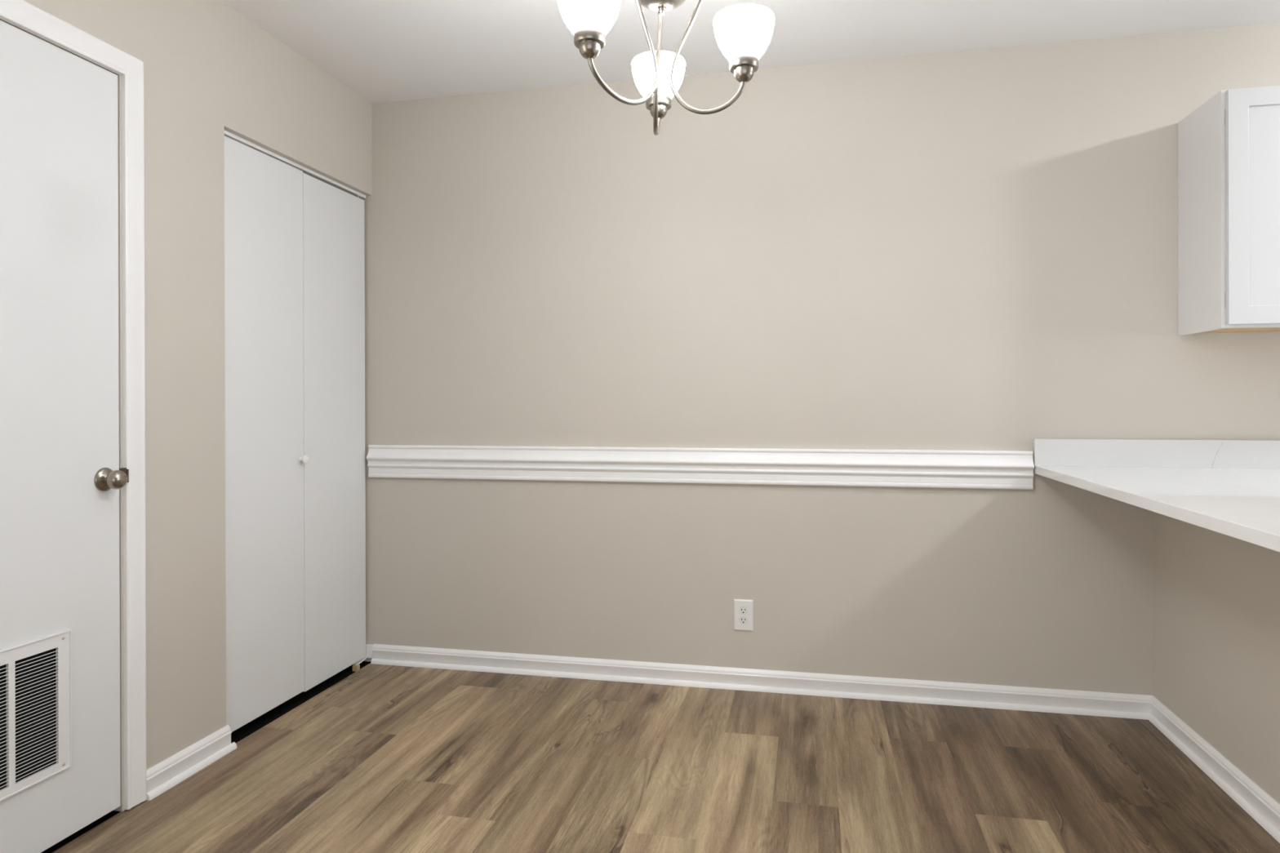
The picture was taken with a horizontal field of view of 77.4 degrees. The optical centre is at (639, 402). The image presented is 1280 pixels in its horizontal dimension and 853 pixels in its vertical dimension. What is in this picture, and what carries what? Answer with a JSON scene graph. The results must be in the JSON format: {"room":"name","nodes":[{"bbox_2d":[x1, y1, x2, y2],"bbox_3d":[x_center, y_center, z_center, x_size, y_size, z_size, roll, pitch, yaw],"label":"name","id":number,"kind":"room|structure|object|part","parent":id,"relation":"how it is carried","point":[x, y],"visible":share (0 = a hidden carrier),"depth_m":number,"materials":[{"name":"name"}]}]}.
{"room":"dining room","nodes":[
{"label":"dining room","id":0,"kind":"room"},
{"bbox_2d":[23,0,372,811],"bbox_3d":[-1.798,-0.083,0.810,0.120,2.440,5.500,0,0,12],"label":"wall","id":1,"kind":"structure","parent":0,"point":[209,69],"depth_m":2.46,"materials":[{"name":"beige paint"}]},
{"bbox_2d":[0,0,146,852],"bbox_3d":[-1.550,0.080,1.840,0.176,2.104,0.914,0,0,12],"label":"door","id":2,"kind":"structure","parent":1,"relation":"in","point":[63,477],"depth_m":2.06,"materials":[{"name":"white paint"}]},
{"bbox_2d":[0,629,71,801],"bbox_3d":[-1.513,0.760,1.842,0.010,0.352,0.439,0,0,12],"label":"vent grille","id":3,"kind":"object","parent":2,"relation":"attached to","point":[36,668],"depth_m":1.97,"materials":[{"name":"white metal"}]},
{"bbox_3d":[-1.422,0.208,2.159,0.059,0.065,0.065,0,0,12],"label":"knob","id":4,"kind":"part","parent":2,"relation":"part of","materials":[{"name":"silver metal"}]},
{"bbox_3d":[-1.453,0.206,2.217,0.066,0.050,0.009,0,0,6],"label":"strike plate","id":5,"kind":"part","parent":2,"relation":"part of","materials":[{"name":"grey metal"}]},
{"bbox_2d":[146,724,236,800],"bbox_3d":[-1.372,1.095,2.452,0.025,0.079,0.354,0,0,12],"label":"baseboard","id":6,"kind":"structure","parent":1,"relation":"attached to","point":[168,773],"depth_m":2.43,"materials":[{"name":"white paint"}]},
{"bbox_2d":[224,129,367,732],"bbox_3d":[-1.289,0.109,3.051,0.058,2.024,0.893,0,0,12],"label":"door","id":7,"kind":"structure","parent":1,"relation":"in","point":[295,234],"depth_m":2.97,"materials":[{"name":"white paint"}]},
{"bbox_3d":[-1.277,0.216,3.034,0.028,0.033,0.033,0,0,12],"label":"knob","id":8,"kind":"part","parent":7,"relation":"part of","materials":[{"name":"white paint"}]},
{"bbox_2d":[40,661,1279,852],"bbox_3d":[0.091,1.183,0.319,5.573,0.100,5.920,0,0,12],"label":"floor","id":9,"kind":"structure","parent":0,"point":[385,758],"depth_m":2.39,"materials":[{"name":"brown wood"}]},
{"bbox_2d":[352,664,359,671],"bbox_3d":[-1.212,1.132,3.409,0.024,0.024,0.020,0,0,12],"label":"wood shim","id":10,"kind":"object","parent":9,"relation":"on","point":[355,668],"visible":0.99,"depth_m":3.40,"materials":[{"name":"beige wood"}]},
{"bbox_2d":[221,0,1279,102],"bbox_3d":[0.614,-1.359,0.295,6.620,0.100,5.740,0,0,12],"label":"ceiling","id":11,"kind":"structure","parent":0,"point":[383,51],"depth_m":2.81,"materials":[{"name":"paint"}]},
{"bbox_2d":[557,0,774,135],"bbox_3d":[0.006,-0.962,1.696,0.452,0.694,0.408,0,0,-39],"label":"chandelier","id":12,"kind":"object","parent":11,"relation":"hanging from","point":[743,33],"visible":1,"depth_m":1.67,"materials":[{"name":"white glass"}]},
{"bbox_3d":[-0.100,-0.767,1.571,0.129,0.091,0.129,0,0,12],"label":"lamp shade","id":13,"kind":"part","parent":12,"relation":"part of","materials":[{"name":"white glass"}]},
{"bbox_3d":[-0.033,-0.800,1.639,0.010,0.371,0.201,0,0,44],"label":"arm","id":14,"kind":"part","parent":12,"relation":"part of","materials":[{"name":"silver metal"}]},
{"bbox_3d":[0.040,-0.801,1.824,0.023,0.371,0.174,0,0,-1],"label":"arm","id":15,"kind":"part","parent":12,"relation":"part of","materials":[{"name":"silver metal"}]},
{"bbox_3d":[0.044,-0.768,1.907,0.129,0.091,0.129,0,0,12],"label":"lamp shade","id":16,"kind":"part","parent":12,"relation":"part of","materials":[{"name":"white glass"}]},
{"bbox_3d":[0.143,-0.801,1.704,0.165,0.371,0.010,0,0,11],"label":"arm","id":17,"kind":"part","parent":12,"relation":"part of","materials":[{"name":"silver metal"}]},
{"bbox_3d":[0.220,-0.768,1.690,0.129,0.091,0.129,0,0,12],"label":"lamp shade","id":18,"kind":"part","parent":12,"relation":"part of","materials":[{"name":"white glass"}]},
{"bbox_2d":[360,22,1279,695],"bbox_3d":[1.202,-0.094,3.045,6.620,2.440,0.120,0,0,12],"label":"wall","id":19,"kind":"structure","parent":0,"point":[970,250],"depth_m":3.10,"materials":[{"name":"beige paint"}]},
{"bbox_2d":[367,644,373,657],"bbox_3d":[-1.181,1.086,3.488,0.036,0.058,0.008,0,0,12],"label":"baseboard","id":20,"kind":"structure","parent":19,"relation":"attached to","point":[370,646],"depth_m":3.48,"materials":[{"name":"white paint"}]},
{"bbox_2d":[366,444,1034,489],"bbox_3d":[0.127,0.251,3.196,2.676,0.140,0.032,0,0,12],"label":"chair rail","id":21,"kind":"object","parent":19,"relation":"attached to","point":[936,468],"visible":1,"depth_m":3.16,"materials":[{"name":"white paint"}]},
{"bbox_2d":[733,599,753,631],"bbox_3d":[0.408,0.839,3.150,0.076,0.123,0.007,0,0,12],"label":"wall outlet","id":22,"kind":"object","parent":19,"relation":"attached to","point":[743,609],"visible":1,"depth_m":3.15,"materials":[{"name":"white plastic"}]},
{"bbox_2d":[739,617,746,623],"bbox_3d":[0.407,0.858,3.147,0.029,0.027,0.001,0,0,12],"label":"receptacle","id":23,"kind":"object","parent":22,"relation":"attached to","point":[742,620],"depth_m":3.15,"materials":[{"name":"plastic"}]},
{"bbox_2d":[739,607,746,613],"bbox_3d":[0.407,0.820,3.147,0.029,0.027,0.001,0,0,12],"label":"receptacle","id":24,"kind":"object","parent":22,"relation":"attached to","point":[742,610],"depth_m":3.15,"materials":[{"name":"plastic"}]},
{"bbox_2d":[370,644,1152,719],"bbox_3d":[0.332,1.089,3.158,3.060,0.079,0.025,0,0,12],"label":"baseboard","id":25,"kind":"structure","parent":19,"relation":"attached to","point":[886,689],"depth_m":3.11,"materials":[{"name":"white paint"}]},
{"bbox_2d":[1033,438,1279,468],"bbox_3d":[2.386,0.180,2.721,1.931,0.100,0.020,0,0,12],"label":"backsplash","id":26,"kind":"structure","parent":19,"relation":"attached to","point":[1167,453],"depth_m":2.83,"materials":[{"name":"white stone"}]},
{"bbox_2d":[1177,85,1279,335],"bbox_3d":[2.321,-0.615,2.577,0.917,0.754,0.326,0,0,12],"label":"upper cabinet","id":27,"kind":"object","parent":19,"relation":"attached to","point":[1228,147],"visible":1,"depth_m":2.51,"materials":[{"name":"white laminate"}]},
{"bbox_3d":[2.326,-0.253,2.596,0.883,0.012,0.289,0,0,12],"label":"panel","id":28,"kind":"part","parent":27,"relation":"part of","materials":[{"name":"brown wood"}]},
{"bbox_3d":[2.293,-0.615,2.446,0.917,0.754,0.017,0,0,12],"label":"frame","id":29,"kind":"part","parent":27,"relation":"part of","materials":[{"name":"white laminate"}]},
{"bbox_3d":[2.069,-0.616,2.473,0.446,0.738,0.019,0,0,12],"label":"door","id":30,"kind":"part","parent":27,"relation":"part of","materials":[{"name":"white paint"}]},
{"bbox_3d":[2.070,-0.616,2.475,0.334,0.626,0.010,0,0,12],"label":"door panel","id":31,"kind":"part","parent":27,"relation":"part of","materials":[{"name":"white paint"}]},
{"bbox_2d":[1152,511,1279,804],"bbox_3d":[1.645,0.694,1.690,0.120,0.866,2.350,0,0,12],"label":"wall","id":32,"kind":"structure","parent":0,"point":[1216,596],"depth_m":2.38,"materials":[{"name":"beige paint"}]},
{"bbox_2d":[1033,438,1279,552],"bbox_3d":[2.137,0.196,1.548,1.931,0.128,2.419,0,0,12],"label":"countertop","id":33,"kind":"structure","parent":32,"relation":"on","point":[1231,488],"depth_m":2.51,"materials":[{"name":"white stone"}]},
{"bbox_2d":[1148,695,1279,843],"bbox_3d":[1.575,1.087,1.705,0.025,0.079,2.349,0,0,12],"label":"baseboard","id":34,"kind":"structure","parent":32,"relation":"attached to","point":[1255,802],"depth_m":2.36,"materials":[{"name":"white paint"}]}
]}

